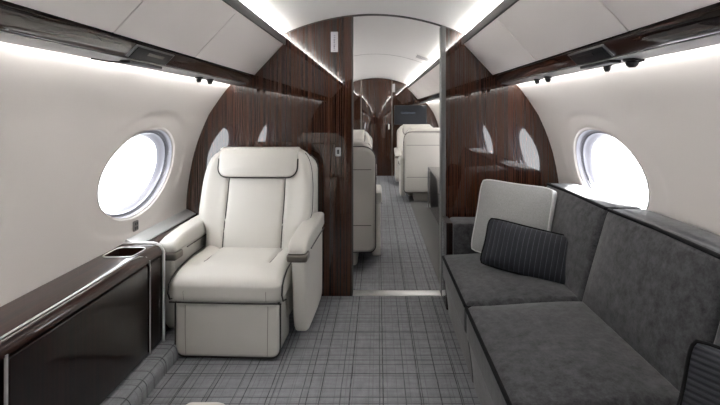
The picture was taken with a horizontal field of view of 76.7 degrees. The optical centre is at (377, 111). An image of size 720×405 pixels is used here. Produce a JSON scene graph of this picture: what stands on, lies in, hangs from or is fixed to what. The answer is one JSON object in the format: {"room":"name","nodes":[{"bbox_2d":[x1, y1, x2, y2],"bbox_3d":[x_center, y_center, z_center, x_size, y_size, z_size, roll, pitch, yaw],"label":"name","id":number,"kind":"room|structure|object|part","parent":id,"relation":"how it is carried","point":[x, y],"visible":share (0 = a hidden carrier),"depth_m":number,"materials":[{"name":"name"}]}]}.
{"room":"aircraft cabin","nodes":[
{"label":"aircraft cabin","id":0,"kind":"room"},
{"bbox_2d":[0,42,229,306],"bbox_3d":[-1.024,0.378,3.400,0.540,1.715,10.800,0,0,0],"label":"wall","id":1,"kind":"structure","parent":0,"point":[63,117],"depth_m":1.75,"materials":[{"name":"plastic"}]},
{"bbox_2d":[4,0,141,32],"bbox_3d":[-0.763,-0.358,0.810,0.263,0.223,1.218,0,0,0],"label":"bin","id":2,"kind":"object","parent":1,"relation":"attached to","point":[107,15],"visible":1,"depth_m":1.26,"materials":[{"name":"plastic"}]},
{"bbox_2d":[0,31,244,84],"bbox_3d":[-0.924,-0.187,0.527,0.085,0.016,5.035,0,0,0],"label":"panel","id":3,"kind":"object","parent":1,"relation":"attached to","point":[5,37],"visible":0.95,"depth_m":1.39,"materials":[{"name":"grey plastic"}]},
{"bbox_2d":[119,44,174,68],"bbox_3d":[-0.874,-0.204,1.715,0.088,0.063,0.290,0,0,0],"label":"light panel","id":4,"kind":"object","parent":3,"relation":"attached to","point":[139,52],"visible":1,"depth_m":1.69,"materials":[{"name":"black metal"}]},
{"bbox_2d":[91,58,121,62],"bbox_3d":[-0.927,-0.175,1.555,0.007,0.008,0.116,0,0,18],"label":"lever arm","id":5,"kind":"object","parent":4,"relation":"attached to","point":[91,58],"visible":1,"depth_m":1.55,"materials":[{"name":"black plastic"}]},
{"bbox_3d":[-0.897,-0.179,1.730,0.042,0.012,0.240,0,0,0],"label":"panel","id":6,"kind":"part","parent":4,"relation":"part of","materials":[{"name":"black plastic"}]},
{"bbox_3d":[-0.851,-0.208,1.715,0.037,0.037,0.266,0,0,0],"label":"panel","id":7,"kind":"part","parent":4,"relation":"part of","materials":[{"name":"black plastic"}]},
{"bbox_3d":[-0.844,-0.211,1.730,0.010,0.010,0.120,0,0,0],"label":"label plate","id":8,"kind":"part","parent":4,"relation":"part of","materials":[{"name":"grey plastic"}]},
{"bbox_2d":[195,77,202,82],"bbox_3d":[-0.935,-0.169,2.374,0.042,0.029,0.042,0,0,0],"label":"air nozzle","id":9,"kind":"object","parent":3,"relation":"attached to","point":[198,79],"visible":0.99,"depth_m":2.36,"materials":[{"name":"black plastic"}]},
{"bbox_2d":[206,79,213,83],"bbox_3d":[-0.935,-0.169,2.530,0.042,0.029,0.042,0,0,0],"label":"air nozzle","id":10,"kind":"object","parent":3,"relation":"attached to","point":[209,81],"visible":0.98,"depth_m":2.52,"materials":[{"name":"black plastic"}]},
{"bbox_2d":[0,0,253,83],"bbox_3d":[-0.865,-0.230,0.527,0.067,0.080,5.035,0,0,0],"label":"wood valance","id":11,"kind":"object","parent":1,"relation":"attached to","point":[16,19],"visible":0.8,"depth_m":1.32,"materials":[{"name":"brown wood"}]},
{"bbox_2d":[97,128,174,220],"bbox_3d":[-1.266,0.320,2.400,0.194,0.476,0.726,0,0,0],"label":"window","id":12,"kind":"structure","parent":1,"relation":"in","point":[163,141],"depth_m":2.62,"materials":[{"name":"plastic"}]},
{"bbox_2d":[133,220,138,231],"bbox_3d":[-1.284,0.603,2.410,0.010,0.054,0.048,0,0,0],"label":"button","id":13,"kind":"object","parent":1,"relation":"attached to","point":[135,223],"visible":1,"depth_m":2.40,"materials":[{"name":"grey"}]},
{"bbox_2d":[113,0,236,56],"bbox_3d":[-0.763,-0.358,1.735,0.263,0.223,0.628,0,0,0],"label":"ceiling panel","id":14,"kind":"object","parent":1,"relation":"attached to","point":[185,27],"visible":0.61,"depth_m":1.70,"materials":[{"name":"plastic"}]},
{"bbox_2d":[195,11,282,74],"bbox_3d":[-0.763,-0.358,2.546,0.263,0.223,0.991,0,0,0],"label":"bin","id":15,"kind":"object","parent":1,"relation":"attached to","point":[240,44],"visible":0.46,"depth_m":2.40,"materials":[{"name":"plastic"}]},
{"bbox_2d":[141,176,479,404],"bbox_3d":[-0.030,1.260,3.400,2.480,0.050,10.900,0,0,0],"label":"floor","id":16,"kind":"structure","parent":0,"point":[354,350],"depth_m":2.30,"materials":[{"name":"grey carpet"}]},
{"bbox_2d":[0,242,164,404],"bbox_3d":[-1.177,0.944,1.280,0.215,0.583,2.060,0,0,0],"label":"base cabinet","id":17,"kind":"object","parent":16,"relation":"on","point":[73,338],"visible":1,"depth_m":1.71,"materials":[{"name":"brown wood"}]},
{"bbox_3d":[-1.096,0.935,2.215,0.024,0.424,0.110,0,0,0],"label":"panel","id":18,"kind":"part","parent":17,"relation":"part of","materials":[{"name":"brown wood"}]},
{"bbox_2d":[100,328,179,404],"bbox_3d":[-1.058,1.196,1.520,0.115,0.078,3.040,0,0,0],"label":"carpeted step","id":19,"kind":"structure","parent":16,"relation":"on","point":[136,387],"depth_m":2.03,"materials":[{"name":"grey carpet"}]},
{"bbox_2d":[125,209,196,336],"bbox_3d":[-1.221,0.942,2.675,0.126,0.586,0.735,0,0,0],"label":"ledge","id":20,"kind":"object","parent":16,"relation":"on","point":[156,233],"visible":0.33,"depth_m":2.56,"materials":[{"name":"brown wood"}]},
{"bbox_3d":[-1.251,0.667,2.674,0.066,0.037,0.732,0,0,0],"label":"ledge trim","id":21,"kind":"part","parent":20,"relation":"part of","materials":[{"name":"grey plastic"}]},
{"bbox_2d":[186,402,224,404],"bbox_3d":[-0.734,0.750,0.664,0.780,0.970,0.977,0,0,0],"label":"chair","id":22,"kind":"object","parent":16,"relation":"on","point":[190,403],"visible":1,"depth_m":1.03,"materials":[{"name":"beige leather"}]},
{"bbox_2d":[160,147,323,358],"bbox_3d":[-0.736,0.726,2.597,0.780,1.018,0.751,0,0,2],"label":"chair","id":23,"kind":"object","parent":16,"relation":"on","point":[236,271],"visible":1,"depth_m":2.43,"materials":[{"name":"beige leather"}]},
{"bbox_3d":[-1.077,0.948,2.620,0.068,0.435,0.546,0,0,2],"label":"arm","id":24,"kind":"part","parent":23,"relation":"part of","materials":[{"name":"beige leather"}]},
{"bbox_2d":[171,246,292,302],"bbox_3d":[-0.741,0.862,2.495,0.568,0.171,0.540,0,0,2],"label":"seat cushion","id":25,"kind":"object","parent":23,"relation":"on","point":[216,274],"depth_m":2.27,"materials":[{"name":"beige leather"}]},
{"bbox_2d":[199,149,313,248],"bbox_3d":[-0.729,0.530,2.766,0.674,0.610,0.293,0,0,2],"label":"cushion","id":26,"kind":"object","parent":23,"relation":"on","point":[251,198],"depth_m":2.70,"materials":[{"name":"beige leather"}]},
{"bbox_3d":[-0.733,1.020,2.660,0.544,0.150,0.520,0,0,2],"label":"seat","id":27,"kind":"part","parent":23,"relation":"part of","materials":[{"name":"beige leather"}]},
{"bbox_3d":[-0.394,0.948,2.590,0.068,0.435,0.546,0,0,2],"label":"arm","id":28,"kind":"part","parent":23,"relation":"part of","materials":[{"name":"beige leather"}]},
{"bbox_2d":[353,130,376,179],"bbox_3d":[-0.405,0.726,5.347,0.780,1.018,0.751,0,0,0],"label":"chair","id":29,"kind":"object","parent":16,"relation":"on","point":[357,134],"visible":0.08,"depth_m":5.49,"materials":[{"name":"beige leather"}]},
{"bbox_2d":[365,131,371,146],"bbox_3d":[-0.405,0.530,5.516,0.674,0.610,0.293,0,0,0],"label":"cushion","id":30,"kind":"object","parent":29,"relation":"on","point":[368,139],"depth_m":5.50,"materials":[{"name":"beige leather"}]},
{"bbox_2d":[353,139,381,264],"bbox_3d":[-0.355,0.726,3.873,0.780,1.018,0.751,0,0,0],"label":"chair","id":31,"kind":"object","parent":16,"relation":"on","point":[367,196],"visible":0.33,"depth_m":3.50,"materials":[{"name":"beige leather"}]},
{"bbox_2d":[353,140,371,148],"bbox_3d":[-0.355,0.530,3.704,0.674,0.610,0.293,0,0,0],"label":"cushion","id":32,"kind":"object","parent":31,"relation":"on","point":[355,142],"depth_m":3.56,"materials":[{"name":"beige leather"}]},
{"bbox_3d":[-0.013,0.948,3.865,0.068,0.435,0.546,0,0,0],"label":"arm","id":33,"kind":"part","parent":31,"relation":"part of","materials":[{"name":"beige leather"}]},
{"bbox_2d":[353,290,440,295],"bbox_3d":[0.127,1.234,3.092,0.594,0.010,0.085,0,0,0],"label":"trim","id":34,"kind":"structure","parent":16,"relation":"on","point":[355,292],"depth_m":3.08,"materials":[{"name":"silver metal"}]},
{"bbox_2d":[442,183,719,404],"bbox_3d":[0.793,0.829,1.808,0.817,0.813,2.424,0,0,0],"label":"sofa","id":35,"kind":"object","parent":16,"relation":"on","point":[640,286],"visible":0.88,"depth_m":1.68,"materials":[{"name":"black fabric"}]},
{"bbox_3d":[0.444,0.960,2.920,0.040,0.540,0.200,0,0,0],"label":"arm panel","id":36,"kind":"part","parent":35,"relation":"part of","materials":[{"name":"grey fabric"}]},
{"bbox_3d":[0.455,1.063,2.404,0.118,0.330,0.720,0,0,0],"label":"panel","id":37,"kind":"part","parent":35,"relation":"part of","materials":[{"name":"grey fabric"}]},
{"bbox_3d":[0.810,0.960,2.900,0.690,0.540,0.220,0,0,0],"label":"arm","id":38,"kind":"part","parent":35,"relation":"part of","materials":[{"name":"grey fabric"}]},
{"bbox_3d":[0.455,1.063,1.677,0.118,0.330,0.717,0,0,0],"label":"panel","id":39,"kind":"part","parent":35,"relation":"part of","materials":[{"name":"grey fabric"}]},
{"bbox_2d":[443,253,579,333],"bbox_3d":[0.660,0.923,2.404,0.536,0.189,0.722,0,0,0],"label":"seat cushion","id":40,"kind":"object","parent":35,"relation":"on","point":[469,283],"depth_m":2.19,"materials":[{"name":"grey fabric"}]},
{"bbox_2d":[471,179,556,252],"bbox_3d":[0.782,0.630,2.620,0.448,0.450,0.220,0,0,40],"label":"throw pillow","id":41,"kind":"object","parent":35,"relation":"on","point":[528,205],"visible":0.62,"depth_m":2.58,"materials":[{"name":"grey fabric"}]},
{"bbox_2d":[480,218,567,283],"bbox_3d":[0.785,0.720,2.340,0.501,0.287,0.168,0,0,27],"label":"lumbar pillow","id":42,"kind":"object","parent":35,"relation":"on","point":[519,249],"visible":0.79,"depth_m":2.30,"materials":[{"name":"black fabric"}]},
{"bbox_2d":[467,301,679,404],"bbox_3d":[0.660,0.923,1.677,0.536,0.189,0.719,0,0,0],"label":"seat cushion","id":43,"kind":"object","parent":35,"relation":"on","point":[524,352],"depth_m":1.56,"materials":[{"name":"grey fabric"}]},
{"bbox_2d":[547,183,640,301],"bbox_3d":[1.054,0.647,2.404,0.297,0.442,0.722,0,0,0],"label":"cushion","id":44,"kind":"object","parent":35,"relation":"on","point":[580,213],"depth_m":2.18,"materials":[{"name":"grey fabric"}]},
{"bbox_2d":[582,209,719,391],"bbox_3d":[1.054,0.647,1.677,0.297,0.442,0.719,0,0,0],"label":"cushion","id":45,"kind":"object","parent":35,"relation":"on","point":[651,278],"depth_m":1.58,"materials":[{"name":"grey fabric"}]},
{"bbox_2d":[677,339,719,404],"bbox_3d":[0.910,0.725,0.990,0.465,0.318,0.162,0,0,34],"label":"throw pillow","id":46,"kind":"object","parent":35,"relation":"on","point":[700,385],"visible":1,"depth_m":1.09,"materials":[{"name":"black fabric"}]},
{"bbox_2d":[714,323,719,345],"bbox_3d":[1.054,0.647,0.956,0.297,0.442,0.712,0,0,0],"label":"cushion","id":47,"kind":"object","parent":35,"relation":"on","point":[716,325],"depth_m":1.29,"materials":[{"name":"grey fabric"}]},
{"bbox_2d":[240,0,502,84],"bbox_3d":[-0.030,-0.576,3.400,1.470,0.224,10.800,0,0,0],"label":"ceiling","id":48,"kind":"structure","parent":0,"point":[373,36],"depth_m":3.01,"materials":[{"name":"plastic"}]},
{"bbox_2d":[222,0,285,44],"bbox_3d":[-0.627,-0.474,0.527,0.018,0.050,5.035,0,0,0],"label":"rail","id":49,"kind":"object","parent":48,"relation":"attached to","point":[237,5],"visible":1,"depth_m":2.29,"materials":[{"name":"grey"}]},
{"bbox_2d":[407,58,438,88],"bbox_3d":[0.567,-0.474,5.966,0.018,0.050,5.657,0,0,0],"label":"rail","id":50,"kind":"object","parent":48,"relation":"attached to","point":[434,64],"visible":0.59,"depth_m":5.34,"materials":[{"name":"grey metal"}]},
{"bbox_2d":[413,53,432,61],"bbox_3d":[0.470,-0.567,4.750,0.190,0.076,0.280,0,0,0],"label":"ceiling light","id":51,"kind":"object","parent":48,"relation":"in","point":[415,55],"visible":0.92,"depth_m":4.71,"materials":[{"name":"plastic"}]},
{"bbox_2d":[461,0,518,44],"bbox_3d":[0.567,-0.474,0.527,0.018,0.050,5.035,0,0,0],"label":"rail","id":52,"kind":"object","parent":48,"relation":"attached to","point":[504,5],"visible":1,"depth_m":2.30,"materials":[{"name":"grey"}]},
{"bbox_2d":[186,16,558,295],"bbox_3d":[-0.030,0.287,3.092,2.540,1.896,0.085,0,0,0],"label":"wall","id":53,"kind":"structure","parent":0,"point":[301,97],"depth_m":3.05,"materials":[{"name":"brown wood"}]},
{"bbox_2d":[331,32,337,51],"bbox_3d":[-0.292,-0.470,3.047,0.048,0.136,0.007,0,0,0],"label":"wall sign","id":54,"kind":"object","parent":53,"relation":"attached to","point":[334,35],"visible":1,"depth_m":3.04,"materials":[{"name":"grey plastic"}]},
{"bbox_2d":[335,147,340,155],"bbox_3d":[-0.267,0.267,3.046,0.036,0.060,0.007,0,0,0],"label":"wall switch","id":55,"kind":"object","parent":53,"relation":"attached to","point":[337,149],"visible":1,"depth_m":3.04,"materials":[{"name":"silver metal"}]},
{"bbox_2d":[352,16,352,295],"bbox_3d":[-0.173,0.292,3.092,0.007,1.886,0.091,0,0,0],"label":"trim","id":56,"kind":"structure","parent":53,"relation":"attached to","point":[352,16],"depth_m":3.05,"materials":[{"name":"grey"}]},
{"bbox_2d":[284,14,462,33],"bbox_3d":[-0.030,-0.589,3.058,1.200,0.139,0.023,0,0,0],"label":"trim","id":57,"kind":"structure","parent":53,"relation":"attached to","point":[357,15],"depth_m":3.05,"materials":[{"name":"grey"}]},
{"bbox_2d":[439,25,445,295],"bbox_3d":[0.439,0.328,3.091,0.030,1.815,0.095,0,0,0],"label":"trim","id":58,"kind":"structure","parent":53,"relation":"attached to","point":[442,30],"depth_m":3.04,"materials":[{"name":"grey metal"}]},
{"bbox_2d":[353,78,438,175],"bbox_3d":[-0.030,0.283,8.830,2.540,1.903,0.060,0,0,0],"label":"wall","id":59,"kind":"structure","parent":0,"point":[402,95],"depth_m":8.80,"materials":[{"name":"brown wood"}]},
{"bbox_2d":[361,80,392,175],"bbox_3d":[-0.028,0.307,8.775,0.615,1.855,0.045,0,0,0],"label":"door","id":60,"kind":"structure","parent":59,"relation":"in","point":[375,94],"depth_m":8.78,"materials":[{"name":"brown wood"}]},
{"bbox_3d":[-0.327,0.307,8.785,0.016,1.855,0.026,0,0,0],"label":"frame","id":61,"kind":"part","parent":60,"relation":"part of","materials":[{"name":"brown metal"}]},
{"bbox_3d":[0.272,0.307,8.785,0.016,1.855,0.026,0,0,0],"label":"frame","id":62,"kind":"part","parent":60,"relation":"part of","materials":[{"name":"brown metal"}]},
{"bbox_2d":[394,105,426,124],"bbox_3d":[0.627,0.058,8.772,0.625,0.375,0.056,0,0,0],"label":"monitor","id":63,"kind":"object","parent":59,"relation":"attached to","point":[403,114],"visible":1,"depth_m":8.75,"materials":[{"name":"black plastic"}]},
{"bbox_2d":[426,44,719,234],"bbox_3d":[0.964,0.378,3.400,0.540,1.715,10.800,0,0,0],"label":"wall","id":64,"kind":"structure","parent":0,"point":[665,109],"depth_m":1.78,"materials":[{"name":"plastic"}]},
{"bbox_2d":[408,85,422,98],"bbox_3d":[0.703,-0.358,8.215,0.263,0.223,1.124,0,0,0],"label":"bin","id":65,"kind":"object","parent":64,"relation":"attached to","point":[412,89],"visible":0.5,"depth_m":8.15,"materials":[{"name":"plastic"}]},
{"bbox_2d":[413,81,430,96],"bbox_3d":[0.703,-0.358,7.087,0.263,0.223,1.124,0,0,0],"label":"bin","id":66,"kind":"object","parent":64,"relation":"attached to","point":[418,86],"visible":0.54,"depth_m":7.02,"materials":[{"name":"plastic"}]},
{"bbox_2d":[408,196,438,280],"bbox_3d":[0.775,1.229,5.973,0.670,0.012,5.655,0,0,0],"label":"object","id":67,"kind":"structure","parent":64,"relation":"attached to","point":[428,225],"depth_m":4.77,"materials":[{"name":"grey"}]},
{"bbox_2d":[394,124,432,181],"bbox_3d":[0.670,0.726,7.747,0.780,1.018,0.751,0,0,0],"label":"chair","id":68,"kind":"object","parent":67,"relation":"on","point":[398,151],"visible":0.2,"depth_m":7.87,"materials":[{"name":"beige leather"}]},
{"bbox_3d":[0.328,0.948,7.755,0.068,0.435,0.546,0,0,0],"label":"arm","id":69,"kind":"part","parent":68,"relation":"part of","materials":[{"name":"beige leather"}]},
{"bbox_2d":[397,125,432,155],"bbox_3d":[0.670,0.530,7.916,0.674,0.610,0.293,0,0,0],"label":"cushion","id":70,"kind":"object","parent":68,"relation":"on","point":[401,131],"depth_m":7.88,"materials":[{"name":"beige leather"}]},
{"bbox_2d":[398,128,438,200],"bbox_3d":[0.685,0.726,6.463,0.780,1.018,0.751,0,0,0],"label":"chair","id":71,"kind":"object","parent":67,"relation":"on","point":[420,145],"visible":0.57,"depth_m":6.09,"materials":[{"name":"beige leather"}]},
{"bbox_3d":[0.343,0.948,6.455,0.068,0.435,0.546,0,0,0],"label":"arm","id":72,"kind":"part","parent":71,"relation":"part of","materials":[{"name":"beige leather"}]},
{"bbox_2d":[403,128,438,156],"bbox_3d":[0.685,0.530,6.294,0.674,0.610,0.293,0,0,0],"label":"cushion","id":73,"kind":"object","parent":71,"relation":"on","point":[411,129],"depth_m":6.15,"materials":[{"name":"beige leather"}]},
{"bbox_2d":[428,167,438,224],"bbox_3d":[0.904,0.964,4.513,0.532,0.518,2.665,0,0,0],"label":"console","id":74,"kind":"object","parent":67,"relation":"on","point":[433,172],"visible":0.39,"depth_m":5.37,"materials":[{"name":"brown wood"}]},
{"bbox_2d":[418,74,438,94],"bbox_3d":[0.703,-0.358,5.959,0.263,0.223,1.124,0,0,0],"label":"bin","id":75,"kind":"object","parent":64,"relation":"attached to","point":[426,81],"visible":0.43,"depth_m":5.89,"materials":[{"name":"plastic"}]},
{"bbox_2d":[418,93,438,101],"bbox_3d":[0.805,-0.230,5.966,0.067,0.080,5.657,0,0,0],"label":"wood valance","id":76,"kind":"object","parent":64,"relation":"attached to","point":[433,96],"visible":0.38,"depth_m":6.94,"materials":[{"name":"brown wood"}]},
{"bbox_2d":[427,64,438,86],"bbox_3d":[0.703,-0.358,4.831,0.263,0.223,1.124,0,0,0],"label":"bin","id":77,"kind":"object","parent":64,"relation":"attached to","point":[433,74],"visible":0.06,"depth_m":5.00,"materials":[{"name":"plastic"}]},
{"bbox_2d":[464,18,535,74],"bbox_3d":[0.703,-0.358,2.622,0.263,0.223,0.841,0,0,0],"label":"bin","id":78,"kind":"object","parent":64,"relation":"attached to","point":[494,46],"visible":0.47,"depth_m":2.52,"materials":[{"name":"plastic"}]},
{"bbox_2d":[497,0,628,60],"bbox_3d":[0.703,-0.358,1.795,0.263,0.223,0.808,0,0,0],"label":"ceiling panel","id":79,"kind":"object","parent":64,"relation":"attached to","point":[544,28],"visible":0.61,"depth_m":1.73,"materials":[{"name":"plastic"}]},
{"bbox_2d":[493,2,719,83],"bbox_3d":[0.805,-0.230,0.527,0.067,0.080,5.035,0,0,0],"label":"wood valance","id":80,"kind":"object","parent":64,"relation":"attached to","point":[705,21],"visible":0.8,"depth_m":1.35,"materials":[{"name":"brown wood"}]},
{"bbox_2d":[568,44,620,68],"bbox_3d":[0.814,-0.204,1.705,0.088,0.063,0.290,0,0,0],"label":"light panel","id":81,"kind":"object","parent":80,"relation":"attached to","point":[598,52],"visible":1,"depth_m":1.68,"materials":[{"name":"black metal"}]},
{"bbox_3d":[0.784,-0.211,1.720,0.010,0.010,0.120,0,0,0],"label":"label plate","id":82,"kind":"part","parent":81,"relation":"part of","materials":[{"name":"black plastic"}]},
{"bbox_3d":[0.791,-0.208,1.705,0.037,0.037,0.266,0,0,0],"label":"panel","id":83,"kind":"part","parent":81,"relation":"part of","materials":[{"name":"black plastic"}]},
{"bbox_3d":[0.792,-0.214,1.705,0.044,0.044,0.290,0,0,0],"label":"panel frame","id":84,"kind":"part","parent":81,"relation":"part of","materials":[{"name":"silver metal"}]},
{"bbox_3d":[0.837,-0.179,1.720,0.042,0.012,0.240,0,0,0],"label":"panel","id":85,"kind":"part","parent":81,"relation":"part of","materials":[{"name":"black plastic"}]},
{"bbox_2d":[502,34,719,84],"bbox_3d":[0.864,-0.187,0.527,0.085,0.016,5.035,0,0,0],"label":"panel","id":86,"kind":"object","parent":64,"relation":"attached to","point":[712,40],"visible":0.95,"depth_m":1.42,"materials":[{"name":"grey plastic"}]},
{"bbox_2d":[544,76,551,81],"bbox_3d":[0.875,-0.169,2.340,0.042,0.029,0.042,0,0,0],"label":"air nozzle","id":87,"kind":"object","parent":86,"relation":"attached to","point":[547,78],"visible":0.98,"depth_m":2.33,"materials":[{"name":"black plastic"}]},
{"bbox_2d":[603,65,611,71],"bbox_3d":[0.875,-0.169,1.737,0.039,0.029,0.039,0,0,0],"label":"air nozzle","id":88,"kind":"object","parent":86,"relation":"attached to","point":[605,68],"visible":0.78,"depth_m":1.73,"materials":[{"name":"black plastic"}]},
{"bbox_2d":[622,58,644,67],"bbox_3d":[0.875,-0.169,1.546,0.060,0.029,0.100,0,0,0],"label":"air nozzle","id":89,"kind":"object","parent":86,"relation":"attached to","point":[629,62],"visible":0.99,"depth_m":1.55,"materials":[{"name":"black plastic"}]},
{"bbox_2d":[574,128,649,209],"bbox_3d":[1.206,0.320,2.370,0.194,0.476,0.726,0,0,0],"label":"window","id":90,"kind":"structure","parent":64,"relation":"in","point":[585,139],"depth_m":2.66,"materials":[{"name":"plastic"}]},
{"bbox_3d":[1.191,0.320,2.370,0.136,0.456,0.706,0,0,0],"label":"frame","id":91,"kind":"part","parent":90,"relation":"part of","materials":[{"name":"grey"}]},
{"bbox_3d":[1.233,0.320,2.370,0.140,0.422,0.672,0,0,0],"label":"frame","id":92,"kind":"part","parent":90,"relation":"part of","materials":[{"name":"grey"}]},
{"bbox_2d":[601,0,719,30],"bbox_3d":[0.703,-0.358,0.795,0.263,0.223,1.188,0,0,0],"label":"bin","id":93,"kind":"object","parent":64,"relation":"attached to","point":[634,14],"visible":1,"depth_m":1.24,"materials":[{"name":"plastic"}]}
]}

